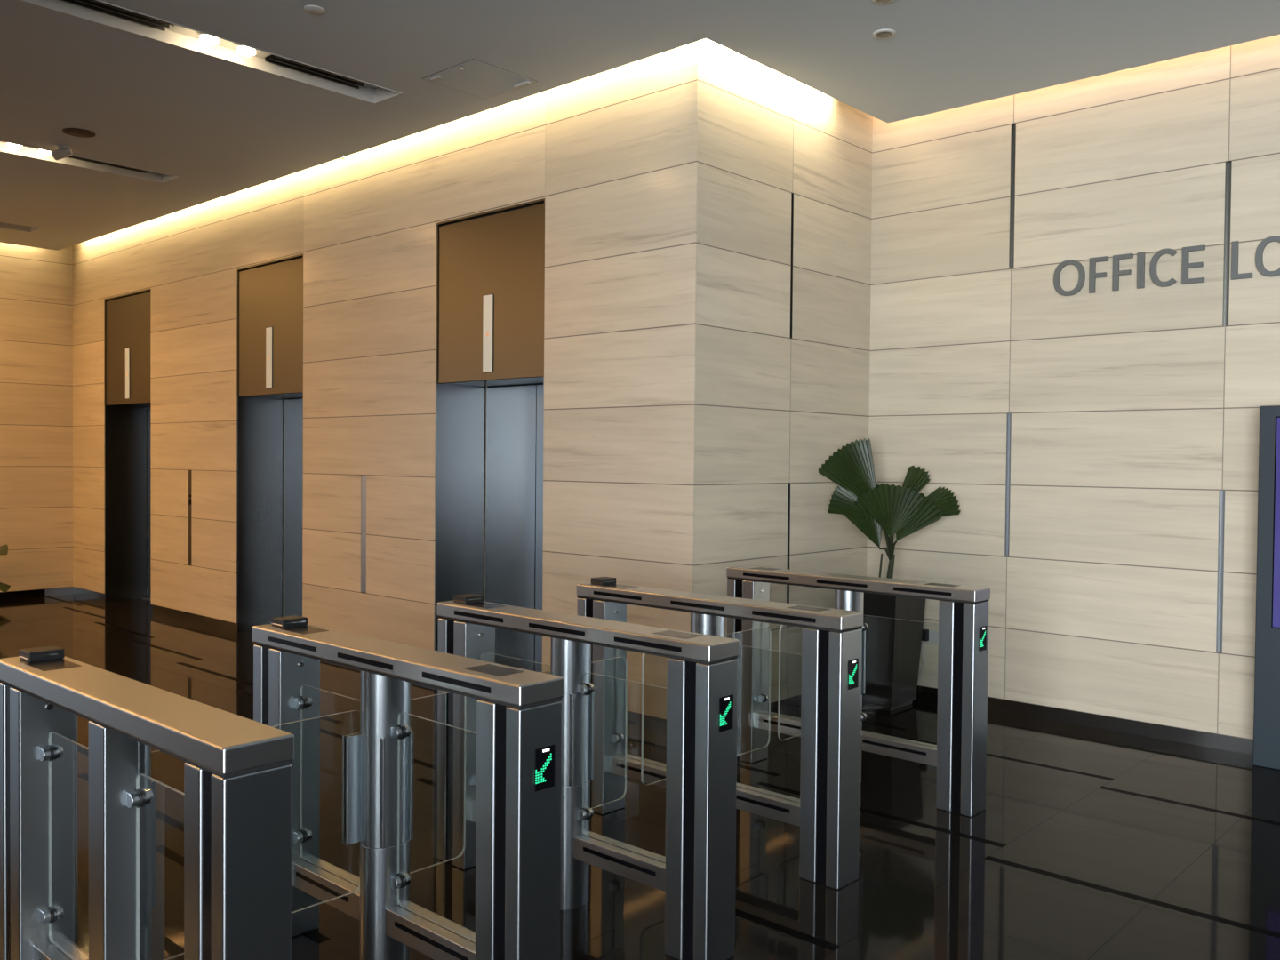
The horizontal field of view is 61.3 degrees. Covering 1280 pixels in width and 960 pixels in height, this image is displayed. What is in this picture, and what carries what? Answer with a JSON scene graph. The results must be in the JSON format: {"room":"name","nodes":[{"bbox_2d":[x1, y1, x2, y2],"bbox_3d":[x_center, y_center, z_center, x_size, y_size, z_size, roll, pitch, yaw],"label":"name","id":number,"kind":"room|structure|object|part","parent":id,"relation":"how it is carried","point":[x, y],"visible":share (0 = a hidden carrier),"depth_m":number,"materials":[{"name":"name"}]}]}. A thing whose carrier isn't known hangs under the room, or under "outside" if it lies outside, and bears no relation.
{"room":"lobby","nodes":[
{"label":"lobby","id":0,"kind":"room"},
{"bbox_2d":[0,242,72,591],"bbox_3d":[-10.377,-0.837,8.878,0.500,4.263,11.172,2,2,42],"label":"wall","id":1,"kind":"structure","parent":0,"point":[36,284],"depth_m":12.33,"materials":[{"name":"beige wood"}]},
{"bbox_2d":[0,589,45,599],"bbox_3d":[-8.099,1.316,11.156,0.088,0.083,3.570,2,2,42],"label":"baseboard","id":2,"kind":"structure","parent":1,"relation":"attached to","point":[36,593],"depth_m":12.28,"materials":[{"name":"black stone"}]},
{"bbox_2d":[45,586,73,596],"bbox_3d":[-6.790,1.299,12.591,0.092,0.083,0.314,2,2,42],"label":"trim","id":3,"kind":"structure","parent":1,"relation":"attached to","point":[69,590],"depth_m":12.56,"materials":[{"name":"silver metal"}]},
{"bbox_2d":[72,40,698,719],"bbox_3d":[-3.076,-0.794,9.989,10.003,4.263,0.900,2,2,42],"label":"wall","id":4,"kind":"structure","parent":0,"point":[612,155],"depth_m":8.15,"materials":[{"name":"beige stone"}]},
{"bbox_2d":[104,288,151,612],"bbox_3d":[-5.357,-0.316,11.803,1.188,3.368,0.498,2,2,42],"label":"door","id":5,"kind":"structure","parent":4,"relation":"in","point":[126,316],"depth_m":12.09,"materials":[{"name":"brown metal"}]},
{"bbox_3d":[-5.499,-1.409,11.615,1.188,1.178,0.048,2,2,42],"label":"header frame","id":6,"kind":"part","parent":5,"relation":"part of","materials":[{"name":"brown metal"}]},
{"bbox_2d":[125,347,129,399],"bbox_3d":[-5.514,-1.146,11.607,0.108,0.546,0.012,2,2,42],"label":"indicator light","id":7,"kind":"object","parent":5,"relation":"attached to","point":[127,349],"depth_m":11.60,"materials":[{"name":"white plastic"}]},
{"bbox_3d":[-5.501,-1.395,11.614,1.152,1.150,0.023,2,2,42],"label":"header panel","id":8,"kind":"part","parent":5,"relation":"part of","materials":[{"name":"brown metal"}]},
{"bbox_3d":[-5.423,0.265,12.176,0.568,2.174,0.025,2,2,42],"label":"panel","id":9,"kind":"part","parent":5,"relation":"part of","materials":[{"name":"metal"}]},
{"bbox_2d":[188,470,191,565],"bbox_3d":[-4.431,0.372,10.640,0.072,0.934,0.023,2,2,42],"label":"panel","id":10,"kind":"object","parent":4,"relation":"attached to","point":[189,471],"visible":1,"depth_m":10.64,"materials":[{"name":"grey metal"}]},
{"bbox_2d":[236,253,303,632],"bbox_3d":[-3.138,-0.256,9.783,1.163,3.368,0.498,2,2,42],"label":"door","id":11,"kind":"structure","parent":4,"relation":"in","point":[269,294],"depth_m":10.08,"materials":[{"name":"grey metal"}]},
{"bbox_2d":[265,326,272,388],"bbox_3d":[-3.294,-1.086,9.586,0.108,0.546,0.012,2,2,42],"label":"indicator light","id":12,"kind":"object","parent":11,"relation":"attached to","point":[268,329],"depth_m":9.58,"materials":[{"name":"white plastic"}]},
{"bbox_3d":[-3.279,-1.349,9.594,1.163,1.178,0.048,2,2,42],"label":"header frame","id":13,"kind":"part","parent":11,"relation":"part of","materials":[{"name":"brown metal"}]},
{"bbox_3d":[-3.281,-1.335,9.593,1.127,1.150,0.023,2,2,42],"label":"header panel","id":14,"kind":"part","parent":11,"relation":"part of","materials":[{"name":"brown metal"}]},
{"bbox_3d":[-3.199,0.325,10.151,0.556,2.174,0.025,2,2,42],"label":"panel","id":15,"kind":"part","parent":11,"relation":"part of","materials":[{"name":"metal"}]},
{"bbox_2d":[360,475,366,592],"bbox_3d":[-2.196,0.432,8.610,0.072,0.934,0.016,2,2,42],"label":"panel","id":16,"kind":"object","parent":4,"relation":"attached to","point":[364,477],"visible":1,"depth_m":8.61,"materials":[{"name":"silver metal"}]},
{"bbox_2d":[73,586,666,733],"bbox_3d":[-3.143,1.391,9.543,9.391,0.083,0.088,2,2,42],"label":"baseboard","id":17,"kind":"structure","parent":4,"relation":"attached to","point":[635,719],"depth_m":10.37,"materials":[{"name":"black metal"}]},
{"bbox_2d":[434,198,544,672],"bbox_3d":[-0.909,-0.196,7.754,1.178,3.368,0.498,2,2,42],"label":"door","id":18,"kind":"structure","parent":4,"relation":"in","point":[490,300],"depth_m":7.95,"materials":[{"name":"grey metal"}]},
{"bbox_2d":[482,293,493,373],"bbox_3d":[-1.063,-1.026,7.559,0.108,0.546,0.005,2,2,42],"label":"indicator light","id":19,"kind":"object","parent":18,"relation":"attached to","point":[487,298],"depth_m":7.55,"materials":[{"name":"white plastic"}]},
{"bbox_3d":[-1.050,-1.289,7.566,1.178,1.178,0.048,2,2,42],"label":"header frame","id":20,"kind":"part","parent":18,"relation":"part of","materials":[{"name":"brown metal"}]},
{"bbox_3d":[-1.052,-1.275,7.564,1.142,1.150,0.023,2,2,42],"label":"header panel","id":21,"kind":"part","parent":18,"relation":"part of","materials":[{"name":"brown metal"}]},
{"bbox_3d":[-0.972,0.385,8.125,0.563,2.174,0.025,2,2,42],"label":"panel","id":22,"kind":"part","parent":18,"relation":"part of","materials":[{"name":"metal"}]},
{"bbox_3d":[-0.550,0.396,7.741,0.563,2.174,0.025,2,2,42],"label":"panel","id":23,"kind":"part","parent":18,"relation":"part of","materials":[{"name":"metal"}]},
{"bbox_2d":[0,590,1279,959],"bbox_3d":[-2.586,1.618,3.012,20.214,0.100,13.344,2,2,42],"label":"floor","id":24,"kind":"structure","parent":0,"point":[1087,843],"depth_m":4.70,"materials":[{"name":"tile"}]},
{"bbox_2d":[0,544,10,592],"bbox_3d":[-7.233,0.957,11.541,0.882,0.800,0.351,-1,2,-41],"label":"floor plant","id":25,"kind":"object","parent":24,"relation":"on","point":[4,549],"visible":1,"depth_m":11.71,"materials":[{"name":"green plant"}]},
{"bbox_2d":[0,645,294,959],"bbox_3d":[-1.204,1.042,2.825,1.373,1.084,0.453,2,2,42],"label":"gate","id":26,"kind":"object","parent":24,"relation":"on","point":[237,794],"visible":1,"depth_m":2.63,"materials":[{"name":"silver metal"}]},
{"bbox_3d":[-1.739,1.077,3.116,0.183,0.992,0.155,2,2,42],"label":"post","id":27,"kind":"part","parent":26,"relation":"part of","materials":[{"name":"silver metal"}]},
{"bbox_3d":[-1.527,1.349,2.926,0.401,0.080,0.085,2,2,42],"label":"rail","id":28,"kind":"part","parent":26,"relation":"part of","materials":[{"name":"silver metal"}]},
{"bbox_3d":[-1.524,1.009,2.920,0.389,0.596,0.008,2,2,42],"label":"infill pane","id":29,"kind":"part","parent":26,"relation":"part of","materials":[{"name":"clear glass"}]},
{"bbox_3d":[-1.302,1.090,2.670,0.100,0.992,0.085,2,2,42],"label":"post","id":30,"kind":"part","parent":26,"relation":"part of","materials":[{"name":"silver metal"}]},
{"bbox_3d":[-1.315,0.959,2.823,0.028,0.333,0.086,2,2,42],"label":"hinge plate","id":31,"kind":"part","parent":26,"relation":"part of","materials":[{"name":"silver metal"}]},
{"bbox_3d":[-1.085,1.021,2.521,0.411,0.596,0.008,2,2,42],"label":"infill pane","id":32,"kind":"part","parent":26,"relation":"part of","materials":[{"name":"clear glass"}]},
{"bbox_3d":[-0.865,1.101,2.320,0.181,0.992,0.155,2,2,42],"label":"post","id":33,"kind":"part","parent":26,"relation":"part of","materials":[{"name":"silver metal"}]},
{"bbox_2d":[252,615,563,959],"bbox_3d":[-0.777,1.034,3.365,1.368,1.084,0.680,1,1,21],"label":"gate","id":34,"kind":"object","parent":24,"relation":"on","point":[518,732],"visible":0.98,"depth_m":3.28,"materials":[{"name":"silver metal"}]},
{"bbox_3d":[-1.233,1.069,3.763,0.183,0.992,0.155,2,2,42],"label":"post","id":35,"kind":"part","parent":34,"relation":"part of","materials":[{"name":"silver metal"}]},
{"bbox_3d":[-1.008,1.341,3.561,0.436,0.080,0.085,2,2,42],"label":"rail","id":36,"kind":"part","parent":34,"relation":"part of","materials":[{"name":"silver metal"}]},
{"bbox_3d":[-1.005,1.001,3.554,0.424,0.596,0.008,2,2,42],"label":"infill pane","id":37,"kind":"part","parent":34,"relation":"part of","materials":[{"name":"clear glass"}]},
{"bbox_3d":[-0.877,0.953,3.342,0.028,0.333,0.086,2,2,42],"label":"hinge plate","id":38,"kind":"part","parent":34,"relation":"part of","materials":[{"name":"silver metal"}]},
{"bbox_3d":[-0.575,1.352,3.167,0.473,0.080,0.085,2,2,42],"label":"rail","id":39,"kind":"part","parent":34,"relation":"part of","materials":[{"name":"silver metal"}]},
{"bbox_3d":[-0.572,1.012,3.160,0.461,0.596,0.008,2,2,42],"label":"infill pane","id":40,"kind":"part","parent":34,"relation":"part of","materials":[{"name":"clear glass"}]},
{"bbox_3d":[-0.332,1.093,2.943,0.181,0.992,0.155,2,2,42],"label":"post","id":41,"kind":"part","parent":34,"relation":"part of","materials":[{"name":"silver metal"}]},
{"bbox_2d":[436,593,739,959],"bbox_3d":[-0.270,1.026,3.989,0.670,1.084,1.392,0,1,-28],"label":"gate","id":42,"kind":"object","parent":24,"relation":"on","point":[696,875],"visible":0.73,"depth_m":3.70,"materials":[{"name":"silver metal"}]},
{"bbox_3d":[-0.713,1.060,4.414,0.183,0.992,0.155,2,2,42],"label":"post","id":43,"kind":"part","parent":42,"relation":"part of","materials":[{"name":"silver metal"}]},
{"bbox_3d":[-0.480,1.333,4.206,0.456,0.080,0.085,2,2,42],"label":"rail","id":44,"kind":"part","parent":42,"relation":"part of","materials":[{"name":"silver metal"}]},
{"bbox_3d":[-0.477,0.993,4.199,0.444,0.596,0.008,2,2,42],"label":"infill pane","id":45,"kind":"part","parent":42,"relation":"part of","materials":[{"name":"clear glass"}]},
{"bbox_3d":[-0.040,1.344,3.805,0.473,0.080,0.085,2,2,42],"label":"rail","id":46,"kind":"part","parent":42,"relation":"part of","materials":[{"name":"silver metal"}]},
{"bbox_3d":[-0.037,1.004,3.799,0.461,0.596,0.008,2,2,42],"label":"infill pane","id":47,"kind":"part","parent":42,"relation":"part of","materials":[{"name":"clear glass"}]},
{"bbox_3d":[0.203,1.085,3.581,0.181,0.992,0.155,2,2,42],"label":"post","id":48,"kind":"part","parent":42,"relation":"part of","materials":[{"name":"silver metal"}]},
{"bbox_2d":[576,576,863,889],"bbox_3d":[0.344,1.018,4.699,0.831,1.084,1.398,0,1,-25],"label":"gate","id":49,"kind":"object","parent":24,"relation":"on","point":[827,811],"visible":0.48,"depth_m":4.24,"materials":[{"name":"silver metal"}]},
{"bbox_3d":[-0.183,1.051,5.096,0.183,0.992,0.155,2,2,42],"label":"post","id":50,"kind":"part","parent":49,"relation":"part of","materials":[{"name":"silver metal"}]},
{"bbox_3d":[0.058,1.324,4.880,0.479,0.080,0.085,2,2,42],"label":"rail","id":51,"kind":"part","parent":49,"relation":"part of","materials":[{"name":"silver metal"}]},
{"bbox_3d":[0.062,0.984,4.873,0.467,0.596,0.008,2,2,42],"label":"infill pane","id":52,"kind":"part","parent":49,"relation":"part of","materials":[{"name":"clear glass"}]},
{"bbox_3d":[0.507,1.336,4.471,0.473,0.080,0.085,2,2,42],"label":"rail","id":53,"kind":"part","parent":49,"relation":"part of","materials":[{"name":"silver metal"}]},
{"bbox_3d":[0.510,0.996,4.465,0.461,0.596,0.008,2,2,42],"label":"infill pane","id":54,"kind":"part","parent":49,"relation":"part of","materials":[{"name":"clear glass"}]},
{"bbox_3d":[0.750,1.076,4.247,0.181,0.992,0.155,2,2,42],"label":"post","id":55,"kind":"part","parent":49,"relation":"part of","materials":[{"name":"silver metal"}]},
{"bbox_2d":[726,565,990,816],"bbox_3d":[0.907,1.023,5.365,1.452,1.057,0.620,2,2,42],"label":"gate","id":56,"kind":"object","parent":24,"relation":"on","point":[959,755],"visible":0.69,"depth_m":5.16,"materials":[{"name":"silver metal"}]},
{"bbox_3d":[0.594,1.041,5.959,0.183,0.992,0.155,2,2,42],"label":"post","id":57,"kind":"part","parent":56,"relation":"part of","materials":[{"name":"silver metal"}]},
{"bbox_3d":[0.835,1.313,5.742,0.480,0.080,0.085,2,2,42],"label":"rail","id":58,"kind":"part","parent":56,"relation":"part of","materials":[{"name":"silver metal"}]},
{"bbox_3d":[0.839,0.974,5.736,0.468,0.596,0.008,2,2,42],"label":"infill pane","id":59,"kind":"part","parent":56,"relation":"part of","materials":[{"name":"clear glass"}]},
{"bbox_3d":[1.284,1.325,5.333,0.473,0.080,0.085,2,2,42],"label":"rail","id":60,"kind":"part","parent":56,"relation":"part of","materials":[{"name":"silver metal"}]},
{"bbox_3d":[1.288,0.986,5.327,0.461,0.596,0.008,2,2,42],"label":"infill pane","id":61,"kind":"part","parent":56,"relation":"part of","materials":[{"name":"clear glass"}]},
{"bbox_3d":[1.527,1.066,5.109,0.181,0.992,0.155,2,2,42],"label":"post","id":62,"kind":"part","parent":56,"relation":"part of","materials":[{"name":"silver metal"}]},
{"bbox_2d":[818,438,960,711],"bbox_3d":[1.655,0.622,7.176,0.712,1.800,0.692,2,2,42],"label":"potted palm","id":63,"kind":"object","parent":24,"relation":"on","point":[892,645],"visible":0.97,"depth_m":7.12,"materials":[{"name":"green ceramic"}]},
{"bbox_3d":[1.634,0.497,7.187,0.022,0.104,0.176,2,2,41],"label":"stem","id":64,"kind":"part","parent":63,"relation":"part of","materials":[{"name":"green plant"}]},
{"bbox_3d":[1.635,0.402,7.184,0.025,0.288,0.182,2,2,42],"label":"stem","id":65,"kind":"part","parent":63,"relation":"part of","materials":[{"name":"green plant"}]},
{"bbox_3d":[1.664,0.458,7.165,0.020,0.181,0.187,1,1,16],"label":"stem","id":66,"kind":"part","parent":63,"relation":"part of","materials":[{"name":"green plant"}]},
{"bbox_3d":[1.687,0.472,7.186,0.022,0.151,0.141,1,1,1],"label":"stem","id":67,"kind":"part","parent":63,"relation":"part of","materials":[{"name":"green plant"}]},
{"bbox_2d":[1252,405,1279,769],"bbox_3d":[3.722,0.588,5.646,0.860,1.966,0.134,2,2,42],"label":"information kiosk","id":68,"kind":"object","parent":24,"relation":"on","point":[1266,753],"visible":1,"depth_m":5.85,"materials":[{"name":"grey metal"}]},
{"bbox_2d":[0,0,1279,250],"bbox_3d":[-2.428,-2.433,2.587,19.169,0.120,12.599,2,2,42],"label":"ceiling","id":69,"kind":"structure","parent":0,"point":[222,127],"depth_m":6.24,"materials":[{"name":"white paint"}]},
{"bbox_2d":[0,222,40,232],"bbox_3d":[-8.943,-2.583,8.152,0.300,0.092,8.060,2,2,42],"label":"ceiling slot","id":70,"kind":"object","parent":69,"relation":"attached to","point":[7,226],"visible":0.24,"depth_m":11.11,"materials":[{"name":"white paint"}]},
{"bbox_2d":[51,144,72,159],"bbox_3d":[-4.336,-2.449,8.100,0.137,0.102,0.089,0,1,-12],"label":"spotlight","id":71,"kind":"object","parent":69,"relation":"attached to","point":[63,151],"visible":1,"depth_m":8.07,"materials":[{"name":"white paint"}]},
{"bbox_2d":[62,128,95,137],"bbox_3d":[-4.018,-2.485,7.727,0.209,0.010,0.209,2,2,42],"label":"ceiling speaker","id":72,"kind":"object","parent":69,"relation":"attached to","point":[73,132],"visible":1,"depth_m":7.71,"materials":[{"name":"brown"}]},
{"bbox_2d":[0,140,178,183],"bbox_3d":[-6.639,-2.521,6.056,0.310,0.092,8.060,2,2,42],"label":"ceiling slot","id":73,"kind":"object","parent":69,"relation":"attached to","point":[5,147],"visible":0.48,"depth_m":8.65,"materials":[{"name":"white paint"}]},
{"bbox_2d":[0,141,51,155],"bbox_3d":[-4.660,-2.553,8.230,0.294,0.080,0.600,2,2,42],"label":"ceiling light","id":74,"kind":"object","parent":73,"relation":"on","point":[5,147],"depth_m":8.29,"materials":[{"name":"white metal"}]},
{"bbox_3d":[-4.243,-2.571,8.688,0.236,0.030,0.640,2,2,42],"label":"louvre blade","id":75,"kind":"part","parent":73,"relation":"part of","materials":[{"name":"metal"}]},
{"bbox_2d":[19,0,402,103],"bbox_3d":[-4.329,-2.459,3.953,0.300,0.092,8.060,2,2,42],"label":"ceiling slot","id":76,"kind":"object","parent":69,"relation":"attached to","point":[99,12],"visible":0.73,"depth_m":6.17,"materials":[{"name":"white paint"}]},
{"bbox_2d":[165,24,271,58],"bbox_3d":[-2.350,-2.491,6.127,0.284,0.080,0.600,2,2,42],"label":"ceiling light","id":77,"kind":"object","parent":76,"relation":"on","point":[182,36],"depth_m":6.14,"materials":[{"name":"white metal"}]},
{"bbox_3d":[-1.932,-2.509,6.585,0.226,0.030,0.640,2,2,42],"label":"louvre blade","id":78,"kind":"part","parent":76,"relation":"part of","materials":[{"name":"metal"}]},
{"bbox_2d":[304,5,324,14],"bbox_3d":[-1.679,-2.421,5.558,0.099,0.010,0.099,2,2,42],"label":"smoke detector","id":79,"kind":"object","parent":69,"relation":"attached to","point":[310,9],"visible":1,"depth_m":5.54,"materials":[{"name":"white paint"}]},
{"bbox_2d":[421,58,537,99],"bbox_3d":[-0.977,-2.432,6.582,0.500,0.016,0.500,2,2,42],"label":"access hatch","id":80,"kind":"object","parent":69,"relation":"attached to","point":[475,77],"visible":1,"depth_m":6.57,"materials":[{"name":"metal"}]},
{"bbox_2d":[872,0,894,4],"bbox_3d":[1.211,-2.392,5.361,0.119,0.010,0.119,2,2,42],"label":"recessed light","id":81,"kind":"object","parent":69,"relation":"in","point":[881,2],"visible":1,"depth_m":5.38,"materials":[{"name":"white paint"}]},
{"bbox_2d":[872,28,895,39],"bbox_3d":[1.314,-2.400,5.808,0.119,0.010,0.119,2,2,42],"label":"recessed light","id":82,"kind":"object","parent":69,"relation":"in","point":[881,34],"visible":1,"depth_m":5.79,"materials":[{"name":"white paint"}]},
{"bbox_2d":[693,38,872,703],"bbox_3d":[0.966,-0.700,7.042,0.055,4.263,1.962,2,2,42],"label":"wall","id":83,"kind":"structure","parent":0,"point":[771,406],"depth_m":6.91,"materials":[{"name":"beige stone"}]},
{"bbox_2d":[768,695,801,712],"bbox_3d":[0.927,1.476,7.105,0.088,0.083,1.960,2,2,42],"label":"baseboard","id":84,"kind":"structure","parent":83,"relation":"attached to","point":[794,702],"depth_m":7.08,"materials":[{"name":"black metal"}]},
{"bbox_2d":[786,483,790,626],"bbox_3d":[0.954,0.490,7.053,0.039,0.940,0.030,2,2,42],"label":"trim","id":85,"kind":"structure","parent":83,"relation":"attached to","point":[788,492],"depth_m":7.05,"materials":[{"name":"metal"}]},
{"bbox_2d":[789,192,793,338],"bbox_3d":[0.971,-1.390,7.016,0.039,0.940,0.030,2,2,42],"label":"trim","id":86,"kind":"structure","parent":83,"relation":"attached to","point":[792,195],"depth_m":7.02,"materials":[{"name":"metal"}]},
{"bbox_2d":[862,592,925,711],"bbox_3d":[1.644,1.129,7.308,0.420,0.780,0.420,2,2,42],"label":"planter","id":87,"kind":"object","parent":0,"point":[892,645],"depth_m":7.14,"materials":[{"name":"black ceramic"}]},
{"bbox_2d":[866,34,1279,739],"bbox_3d":[3.394,-0.667,6.429,4.361,4.263,0.400,2,2,42],"label":"wall","id":88,"kind":"structure","parent":0,"point":[1132,409],"depth_m":6.70,"materials":[{"name":"beige stone"}]},
{"bbox_2d":[917,628,938,681],"bbox_3d":[1.940,1.271,7.452,0.266,0.484,0.060,1,1,16],"label":"power socket","id":89,"kind":"object","parent":88,"relation":"attached to","point":[932,636],"visible":0.67,"depth_m":7.43,"materials":[{"name":"grey plastic"}]},
{"bbox_3d":[2.017,1.080,7.426,0.120,0.090,0.010,2,2,42],"label":"plate","id":90,"kind":"part","parent":89,"relation":"part of","materials":[{"name":"grey plastic"}]},
{"bbox_2d":[1004,413,1011,556],"bbox_3d":[2.423,0.033,7.079,0.032,0.940,0.039,2,2,42],"label":"trim","id":91,"kind":"structure","parent":88,"relation":"attached to","point":[1009,415],"depth_m":7.08,"materials":[{"name":"metal"}]},
{"bbox_2d":[1008,124,1015,269],"bbox_3d":[2.439,-1.848,7.041,0.032,0.940,0.039,2,2,42],"label":"trim","id":92,"kind":"structure","parent":88,"relation":"attached to","point":[1013,127],"depth_m":7.05,"materials":[{"name":"metal"}]},
{"bbox_2d":[1053,259,1085,295],"bbox_3d":[2.693,-1.269,6.774,0.193,0.223,0.022,2,2,42],"label":"sign letter","id":93,"kind":"object","parent":88,"relation":"attached to","point":[1080,268],"visible":1,"depth_m":6.76,"materials":[{"name":"grey paint"}]},
{"bbox_2d":[916,685,1253,754],"bbox_3d":[3.273,1.511,6.370,4.373,0.083,0.088,2,2,42],"label":"baseboard","id":94,"kind":"structure","parent":88,"relation":"attached to","point":[1225,742],"depth_m":6.63,"materials":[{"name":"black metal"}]},
{"bbox_2d":[1088,256,1108,293],"bbox_3d":[2.828,-1.265,6.651,0.109,0.215,0.022,2,2,42],"label":"sign letter","id":95,"kind":"object","parent":88,"relation":"attached to","point":[1092,275],"visible":1,"depth_m":6.66,"materials":[{"name":"grey paint"}]},
{"bbox_2d":[1112,253,1133,290],"bbox_3d":[2.933,-1.262,6.556,0.113,0.215,0.022,2,2,42],"label":"sign letter","id":96,"kind":"object","parent":88,"relation":"attached to","point":[1116,272],"visible":1,"depth_m":6.57,"materials":[{"name":"grey paint"}]},
{"bbox_2d":[1136,251,1144,288],"bbox_3d":[3.011,-1.260,6.485,0.040,0.215,0.022,2,2,42],"label":"sign letter","id":97,"kind":"object","parent":88,"relation":"attached to","point":[1140,256],"visible":1,"depth_m":6.47,"materials":[{"name":"grey paint"}]},
{"bbox_2d":[1149,248,1177,287],"bbox_3d":[3.104,-1.258,6.400,0.148,0.223,0.022,2,2,42],"label":"sign letter","id":98,"kind":"object","parent":88,"relation":"attached to","point":[1155,259],"visible":1,"depth_m":6.41,"materials":[{"name":"grey paint"}]},
{"bbox_2d":[1181,244,1205,284],"bbox_3d":[3.225,-1.254,6.290,0.120,0.215,0.022,2,2,42],"label":"sign letter","id":99,"kind":"object","parent":88,"relation":"attached to","point":[1185,266],"visible":1,"depth_m":6.30,"materials":[{"name":"grey paint"}]},
{"bbox_2d":[1216,489,1224,653],"bbox_3d":[3.359,0.528,6.232,0.032,0.940,0.039,2,2,42],"label":"trim","id":100,"kind":"structure","parent":88,"relation":"attached to","point":[1221,496],"depth_m":6.24,"materials":[{"name":"metal"}]},
{"bbox_2d":[1222,160,1231,326],"bbox_3d":[3.376,-1.353,6.194,0.032,0.940,0.039,2,2,42],"label":"trim","id":101,"kind":"structure","parent":88,"relation":"attached to","point":[1228,165],"depth_m":6.20,"materials":[{"name":"metal"}]},
{"bbox_2d":[1231,240,1252,279],"bbox_3d":[3.413,-1.250,6.118,0.107,0.215,0.022,2,2,42],"label":"sign letter","id":102,"kind":"object","parent":88,"relation":"attached to","point":[1235,245],"visible":1,"depth_m":6.13,"materials":[{"name":"grey paint"}]},
{"bbox_2d":[1255,235,1279,276],"bbox_3d":[3.529,-1.246,6.013,0.175,0.223,0.022,2,2,42],"label":"sign letter","id":103,"kind":"object","parent":88,"relation":"attached to","point":[1259,255],"visible":1,"depth_m":6.04,"materials":[{"name":"grey paint"}]}
]}

